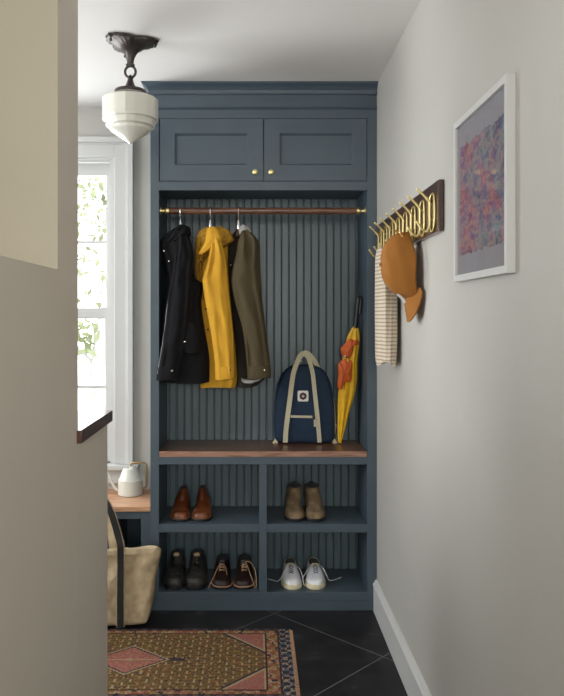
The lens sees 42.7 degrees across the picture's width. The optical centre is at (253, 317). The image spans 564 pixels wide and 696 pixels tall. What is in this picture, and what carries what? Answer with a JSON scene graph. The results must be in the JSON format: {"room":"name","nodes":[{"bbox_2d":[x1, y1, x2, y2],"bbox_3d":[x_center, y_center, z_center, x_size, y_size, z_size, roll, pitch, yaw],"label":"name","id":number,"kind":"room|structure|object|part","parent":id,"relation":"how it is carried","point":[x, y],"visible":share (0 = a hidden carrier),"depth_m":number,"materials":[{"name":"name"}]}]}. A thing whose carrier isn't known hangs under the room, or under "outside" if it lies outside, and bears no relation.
{"room":"mudroom","nodes":[
{"label":"mudroom","id":0,"kind":"room"},
{"bbox_2d":[0,0,106,695],"bbox_3d":[-0.623,0.139,0.775,0.250,2.487,3.350,0,0,0],"label":"wall","id":1,"kind":"structure","parent":0,"point":[39,38],"depth_m":1.83,"materials":[{"name":"beige paint"}]},
{"bbox_2d":[77,410,112,443],"bbox_3d":[-0.626,0.335,2.248,0.284,0.037,0.445,0,0,0],"label":"wall cap","id":2,"kind":"object","parent":1,"relation":"on","point":[90,422],"visible":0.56,"depth_m":2.25,"materials":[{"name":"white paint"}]},
{"bbox_2d":[78,107,149,488],"bbox_3d":[-1.010,0.139,3.850,3.380,2.487,0.140,0,0,0],"label":"wall","id":3,"kind":"structure","parent":0,"point":[90,122],"depth_m":3.78,"materials":[{"name":"paint"}]},
{"bbox_2d":[78,136,139,482],"bbox_3d":[-1.173,-0.041,3.820,1.145,1.805,0.200,0,0,0],"label":"window","id":4,"kind":"structure","parent":3,"relation":"in","point":[111,157],"depth_m":3.76,"materials":[{"name":"white paint"}]},
{"bbox_3d":[-1.173,0.354,3.846,0.851,0.816,0.032,0,0,0],"label":"sash","id":5,"kind":"part","parent":4,"relation":"part of","materials":[{"name":"white paint"}]},
{"bbox_3d":[-1.173,-0.414,3.881,0.851,0.834,0.032,0,0,0],"label":"sash","id":6,"kind":"part","parent":4,"relation":"part of","materials":[{"name":"white paint"}]},
{"bbox_3d":[-1.173,-0.045,3.850,0.895,1.615,0.140,0,0,0],"label":"frame","id":7,"kind":"part","parent":4,"relation":"part of","materials":[{"name":"white paint"}]},
{"bbox_2d":[78,0,420,106],"bbox_3d":[-1.010,-1.155,0.290,3.380,0.100,7.180,0,0,0],"label":"ceiling","id":8,"kind":"structure","parent":0,"point":[199,40],"depth_m":2.86,"materials":[{"name":"paint"}]},
{"bbox_2d":[102,32,158,143],"bbox_3d":[-0.492,-0.900,2.880,0.228,0.410,0.224,0,0,0],"label":"ceiling light","id":9,"kind":"object","parent":8,"relation":"attached to","point":[130,113],"visible":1,"depth_m":2.82,"materials":[{"name":"white glass"}]},
{"bbox_3d":[-0.494,-0.798,2.880,0.224,0.206,0.224,0,0,0],"label":"lamp shade","id":10,"kind":"part","parent":9,"relation":"part of","materials":[{"name":"white glass"}]},
{"bbox_2d":[107,610,407,695],"bbox_3d":[-1.010,1.432,0.290,3.380,0.100,7.180,0,0,0],"label":"floor","id":11,"kind":"structure","parent":0,"point":[338,653],"depth_m":3.07,"materials":[{"name":"black tile"}]},
{"bbox_2d":[107,489,149,548],"bbox_3d":[-1.050,1.139,3.599,1.119,0.487,0.361,0,0,0],"label":"window bench","id":12,"kind":"object","parent":11,"relation":"on","point":[133,513],"visible":0.25,"depth_m":3.52,"materials":[{"name":"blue wood"}]},
{"bbox_3d":[-0.670,1.151,3.614,0.018,0.463,0.328,0,0,0],"label":"panel","id":13,"kind":"part","parent":12,"relation":"part of","materials":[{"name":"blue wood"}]},
{"bbox_2d":[107,462,146,496],"bbox_3d":[-0.643,0.813,3.668,0.188,0.164,0.123,0,0,28],"label":"watering can","id":14,"kind":"object","parent":12,"relation":"on","point":[130,482],"visible":0.97,"depth_m":3.62,"materials":[{"name":"beige ceramic"}]},
{"bbox_3d":[-0.718,0.824,3.660,0.071,0.112,0.016,0,0,0],"label":"spout","id":15,"kind":"part","parent":14,"relation":"part of","materials":[{"name":"beige ceramic"}]},
{"bbox_3d":[-0.585,0.802,3.660,0.089,0.142,0.009,0,0,0],"label":"handle","id":16,"kind":"part","parent":14,"relation":"part of","materials":[{"name":"gold metal"}]},
{"bbox_2d":[107,489,149,511],"bbox_3d":[-1.050,0.907,3.599,1.119,0.024,0.361,0,0,0],"label":"countertop","id":17,"kind":"structure","parent":12,"relation":"on","point":[141,503],"depth_m":3.50,"materials":[{"name":"brown wood"}]},
{"bbox_3d":[-1.046,1.105,3.440,1.109,0.373,0.020,0,0,0],"label":"frame","id":18,"kind":"part","parent":12,"relation":"part of","materials":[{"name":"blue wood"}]},
{"bbox_3d":[-1.046,1.085,3.768,1.071,0.333,0.016,0,0,0],"label":"panel","id":19,"kind":"part","parent":12,"relation":"part of","materials":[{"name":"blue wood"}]},
{"bbox_2d":[107,498,160,627],"bbox_3d":[-0.669,1.070,3.251,0.502,0.616,0.193,0,0,0],"label":"tote bag","id":20,"kind":"object","parent":11,"relation":"on","point":[131,572],"visible":0.59,"depth_m":3.19,"materials":[{"name":"fabric"}]},
{"bbox_3d":[-0.726,0.908,3.266,0.214,0.266,0.056,0,0,0],"label":"handle","id":21,"kind":"part","parent":20,"relation":"part of","materials":[{"name":"fabric"}]},
{"bbox_2d":[107,629,299,695],"bbox_3d":[-0.503,1.379,2.905,1.348,0.006,0.570,0,0,0],"label":"area rug","id":22,"kind":"object","parent":11,"relation":"on","point":[140,662],"visible":0.67,"depth_m":2.87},
{"bbox_2d":[141,81,377,610],"bbox_3d":[0.026,0.139,3.571,1.106,2.486,0.418,0,0,0],"label":"tall cabinet","id":23,"kind":"object","parent":11,"relation":"on","point":[215,144],"visible":0.82,"depth_m":3.44,"materials":[{"name":"blue wood"}]},
{"bbox_3d":[-0.466,0.153,3.600,0.035,2.457,0.360,0,0,0],"label":"panel","id":24,"kind":"part","parent":23,"relation":"part of","materials":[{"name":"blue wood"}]},
{"bbox_2d":[164,549,184,589],"bbox_3d":[-0.387,1.226,3.555,0.103,0.136,0.260,0,0,0],"label":"boot","id":25,"kind":"object","parent":23,"relation":"on","point":[174,579],"visible":1,"depth_m":3.50,"materials":[{"name":"black leather"}]},
{"bbox_2d":[170,485,190,521],"bbox_3d":[-0.358,0.910,3.562,0.102,0.122,0.255,0,0,0],"label":"boot","id":26,"kind":"object","parent":23,"relation":"on","point":[180,512],"visible":1,"depth_m":3.51,"materials":[{"name":"brown leather"}]},
{"bbox_2d":[185,549,207,589],"bbox_3d":[-0.279,1.226,3.555,0.107,0.136,0.260,0,0,0],"label":"boot","id":27,"kind":"object","parent":23,"relation":"on","point":[196,578],"visible":1,"depth_m":3.49,"materials":[{"name":"black leather"}]},
{"bbox_2d":[191,485,212,521],"bbox_3d":[-0.253,0.910,3.562,0.102,0.122,0.255,0,0,0],"label":"boot","id":28,"kind":"object","parent":23,"relation":"on","point":[202,512],"visible":1,"depth_m":3.51,"materials":[{"name":"brown leather"}]},
{"bbox_2d":[160,568,258,590],"bbox_3d":[-0.208,1.309,3.574,0.481,0.030,0.308,0,0,0],"label":"shelf","id":29,"kind":"object","parent":23,"relation":"attached to","point":[210,571],"depth_m":3.53,"materials":[{"name":"blue wood"}]},
{"bbox_2d":[160,506,258,522],"bbox_3d":[-0.208,0.989,3.574,0.481,0.034,0.308,0,0,0],"label":"shelf","id":30,"kind":"object","parent":23,"relation":"attached to","point":[221,514],"depth_m":3.55,"materials":[{"name":"blue wood"}]},
{"bbox_3d":[-0.200,-0.793,3.409,0.486,0.292,0.021,0,0,0],"label":"door","id":31,"kind":"part","parent":23,"relation":"part of","materials":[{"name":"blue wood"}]},
{"bbox_2d":[208,554,232,589],"bbox_3d":[-0.162,1.242,3.559,0.117,0.104,0.255,0,0,0],"label":"shoe","id":32,"kind":"object","parent":23,"relation":"on","point":[221,579],"visible":1,"depth_m":3.50,"materials":[{"name":"brown leather"}]},
{"bbox_2d":[233,554,256,589],"bbox_3d":[-0.044,1.239,3.559,0.114,0.110,0.255,0,0,0],"label":"shoe","id":33,"kind":"object","parent":23,"relation":"on","point":[244,579],"visible":1,"depth_m":3.50,"materials":[{"name":"brown leather"}]},
{"bbox_3d":[0.026,-1.077,3.570,1.106,0.055,0.416,0,0,0],"label":"crown molding","id":34,"kind":"part","parent":23,"relation":"part of","materials":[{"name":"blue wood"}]},
{"bbox_2d":[160,207,365,214],"bbox_3d":[0.043,-0.515,3.470,0.982,0.038,0.038,0,0,0],"label":"closet rod","id":35,"kind":"object","parent":23,"relation":"attached to","point":[167,210],"visible":1,"depth_m":3.46,"materials":[{"name":"brown wood"}]},
{"bbox_2d":[209,206,211,226],"bbox_3d":[-0.209,-0.460,3.498,0.018,0.155,0.132,0,0,0],"label":"hanger","id":36,"kind":"object","parent":35,"relation":"hanging from","point":[210,220],"visible":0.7,"depth_m":3.46,"materials":[{"name":"silver metal"}]},
{"bbox_2d":[194,226,236,387],"bbox_3d":[-0.185,-0.049,3.490,0.214,0.783,0.271,0,0,0],"label":"coat","id":37,"kind":"object","parent":36,"relation":"hanging from","point":[211,243],"visible":0.93,"depth_m":3.38,"materials":[{"name":"fabric"}]},
{"bbox_2d":[236,206,239,236],"bbox_3d":[-0.075,-0.460,3.498,0.018,0.155,0.132,0,0,0],"label":"hanger","id":38,"kind":"object","parent":35,"relation":"hanging from","point":[238,220],"visible":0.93,"depth_m":3.46,"materials":[{"name":"silver metal"}]},
{"bbox_2d":[228,224,270,387],"bbox_3d":[-0.028,-0.057,3.486,0.216,0.790,0.281,0,0,0],"label":"jacket","id":39,"kind":"object","parent":38,"relation":"hanging from","point":[251,343],"visible":0.99,"depth_m":3.37,"materials":[{"name":"fabric"}]},
{"bbox_2d":[236,224,250,236],"bbox_3d":[-0.048,-0.422,3.483,0.077,0.060,0.095,0,0,0],"label":"hood","id":40,"kind":"object","parent":39,"relation":"attached to","point":[242,228],"depth_m":3.45,"materials":[{"name":"white fabric"}]},
{"bbox_3d":[0.043,-0.515,3.470,0.910,0.033,0.033,0,0,0],"label":"rod","id":41,"kind":"part","parent":35,"relation":"part of","materials":[{"name":"brown wood"}]},
{"bbox_3d":[0.041,-0.989,3.584,1.077,0.011,0.387,0,0,0],"label":"bead molding","id":42,"kind":"part","parent":23,"relation":"part of","materials":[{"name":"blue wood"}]},
{"bbox_2d":[268,557,303,589],"bbox_3d":[0.150,1.250,3.562,0.161,0.088,0.267,0,0,-8],"label":"sneaker","id":43,"kind":"object","parent":23,"relation":"on","point":[290,578],"visible":1,"depth_m":3.49,"materials":[{"name":"white leather"}]},
{"bbox_2d":[284,481,304,521],"bbox_3d":[0.195,0.900,3.561,0.103,0.142,0.258,0,0,0],"label":"boot","id":44,"kind":"object","parent":23,"relation":"on","point":[294,512],"visible":1,"depth_m":3.52,"materials":[{"name":"brown leather"}]},
{"bbox_2d":[273,350,338,442],"bbox_3d":[0.260,0.396,3.632,0.334,0.468,0.136,0,0,0],"label":"backpack","id":45,"kind":"object","parent":23,"relation":"on","point":[304,408],"visible":1,"depth_m":3.59,"materials":[{"name":"blue fabric"}]},
{"bbox_2d":[304,481,325,521],"bbox_3d":[0.299,0.900,3.561,0.106,0.142,0.258,0,0,0],"label":"boot","id":46,"kind":"object","parent":23,"relation":"on","point":[315,512],"visible":1,"depth_m":3.52,"materials":[{"name":"brown leather"}]},
{"bbox_3d":[0.289,-0.793,3.409,0.483,0.292,0.021,0,0,0],"label":"door","id":47,"kind":"part","parent":23,"relation":"part of","materials":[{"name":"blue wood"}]},
{"bbox_2d":[267,568,365,590],"bbox_3d":[0.293,1.309,3.574,0.482,0.030,0.308,0,0,0],"label":"shelf","id":48,"kind":"object","parent":23,"relation":"attached to","point":[351,579],"depth_m":3.56,"materials":[{"name":"blue wood"}]},
{"bbox_2d":[267,506,365,522],"bbox_3d":[0.293,0.989,3.574,0.482,0.034,0.308,0,0,0],"label":"shelf","id":49,"kind":"object","parent":23,"relation":"attached to","point":[275,514],"depth_m":3.55,"materials":[{"name":"blue wood"}]},
{"bbox_2d":[302,557,340,589],"bbox_3d":[0.299,1.250,3.564,0.192,0.088,0.236,0,0,37],"label":"sneaker","id":50,"kind":"object","parent":23,"relation":"on","point":[314,580],"visible":1,"depth_m":3.49,"materials":[{"name":"white leather"}]},
{"bbox_2d":[337,296,362,442],"bbox_3d":[0.469,0.260,3.565,0.123,0.735,0.105,0,0,0],"label":"umbrella","id":51,"kind":"object","parent":23,"relation":"on","point":[347,367],"visible":1,"depth_m":3.53,"materials":[{"name":"yellow fabric"}]},
{"bbox_3d":[0.445,0.276,3.536,0.074,0.152,0.040,0,0,0],"label":"orange panel","id":52,"kind":"part","parent":51,"relation":"part of","materials":[{"name":"fabric"}]},
{"bbox_3d":[0.470,0.147,3.532,0.092,0.103,0.040,0,0,0],"label":"orange panel","id":53,"kind":"part","parent":51,"relation":"part of","materials":[{"name":"fabric"}]},
{"bbox_3d":[0.507,-0.024,3.527,0.048,0.168,0.024,0,0,28],"label":"handle","id":54,"kind":"part","parent":51,"relation":"part of","materials":[{"name":"black plastic"}]},
{"bbox_3d":[0.556,0.153,3.599,0.045,2.457,0.359,0,0,0],"label":"panel","id":55,"kind":"part","parent":23,"relation":"part of","materials":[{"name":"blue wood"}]},
{"bbox_2d":[377,0,563,695],"bbox_3d":[0.630,0.139,0.340,0.100,2.487,7.080,0,0,0],"label":"wall","id":56,"kind":"structure","parent":0,"point":[470,409],"depth_m":1.85,"materials":[{"name":"paint"}]},
{"bbox_2d":[373,580,431,695],"bbox_3d":[0.570,1.308,0.104,0.020,0.149,6.588,0,0,0],"label":"baseboard","id":57,"kind":"structure","parent":56,"relation":"attached to","point":[413,681],"depth_m":2.83,"materials":[{"name":"white paint"}]},
{"bbox_2d":[368,179,443,256],"bbox_3d":[0.543,-0.344,2.743,0.074,0.158,1.095,0,0,0],"label":"hook rail","id":58,"kind":"object","parent":56,"relation":"attached to","point":[422,216],"visible":0.77,"depth_m":2.40,"materials":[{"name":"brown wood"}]},
{"bbox_2d":[375,244,396,365],"bbox_3d":[0.534,-0.055,2.933,0.078,0.491,0.223,0,0,0],"label":"hand towel","id":59,"kind":"object","parent":58,"relation":"hanging from","point":[385,299],"visible":0.72,"depth_m":2.84,"materials":[{"name":"beige fabric"}]},
{"bbox_2d":[379,230,421,321],"bbox_3d":[0.504,-0.148,2.528,0.127,0.324,0.194,0,0,0],"label":"baseball cap","id":60,"kind":"object","parent":58,"relation":"hanging from","point":[398,259],"visible":1,"depth_m":2.48,"materials":[{"name":"fabric"}]},
{"bbox_3d":[0.506,-0.183,2.541,0.121,0.242,0.168,0,0,0],"label":"crown","id":61,"kind":"part","parent":60,"relation":"part of","materials":[{"name":"fabric"}]},
{"bbox_2d":[454,73,515,281],"bbox_3d":[0.570,-0.322,1.810,0.020,0.442,0.426,0,0,0],"label":"framed print","id":62,"kind":"object","parent":56,"relation":"attached to","point":[485,135],"visible":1,"depth_m":1.76,"materials":[{"name":"multicoloured paper"}]},
{"label":"outside","id":63,"kind":"structure","parent":0,"visible":0},
{"bbox_2d":[78,375,88,409],"bbox_3d":[-2.000,2.482,17.500,28.000,0.200,25.000,0,0,0],"label":"ground","id":64,"kind":"structure","parent":63,"point":[82,379],"depth_m":22.75,"materials":[{"name":"white"}]},
{"bbox_2d":[78,177,105,276],"bbox_3d":[-3.776,-1.161,12.556,3.325,7.097,3.130,0,0,0],"label":"tree","id":65,"kind":"object","parent":64,"relation":"on","point":[81,186],"visible":0.04,"depth_m":12.50,"materials":[{"name":"green plant"}]},
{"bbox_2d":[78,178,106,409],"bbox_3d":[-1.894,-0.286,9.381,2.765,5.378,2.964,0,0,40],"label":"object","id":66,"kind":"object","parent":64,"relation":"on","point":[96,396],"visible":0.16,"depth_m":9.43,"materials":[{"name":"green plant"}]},
{"bbox_3d":[-0.354,-0.460,3.498,0.018,0.155,0.131,0,0,0],"label":"hanger","id":67,"kind":"object","parent":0,"visible":0},
{"bbox_2d":[156,224,209,383],"bbox_3d":[-0.338,-0.067,3.453,0.247,0.758,0.198,0,0,0],"label":"jacket","id":68,"kind":"object","parent":67,"relation":"hanging from","point":[184,354],"visible":1,"depth_m":3.39,"materials":[{"name":"fabric"}]}
]}

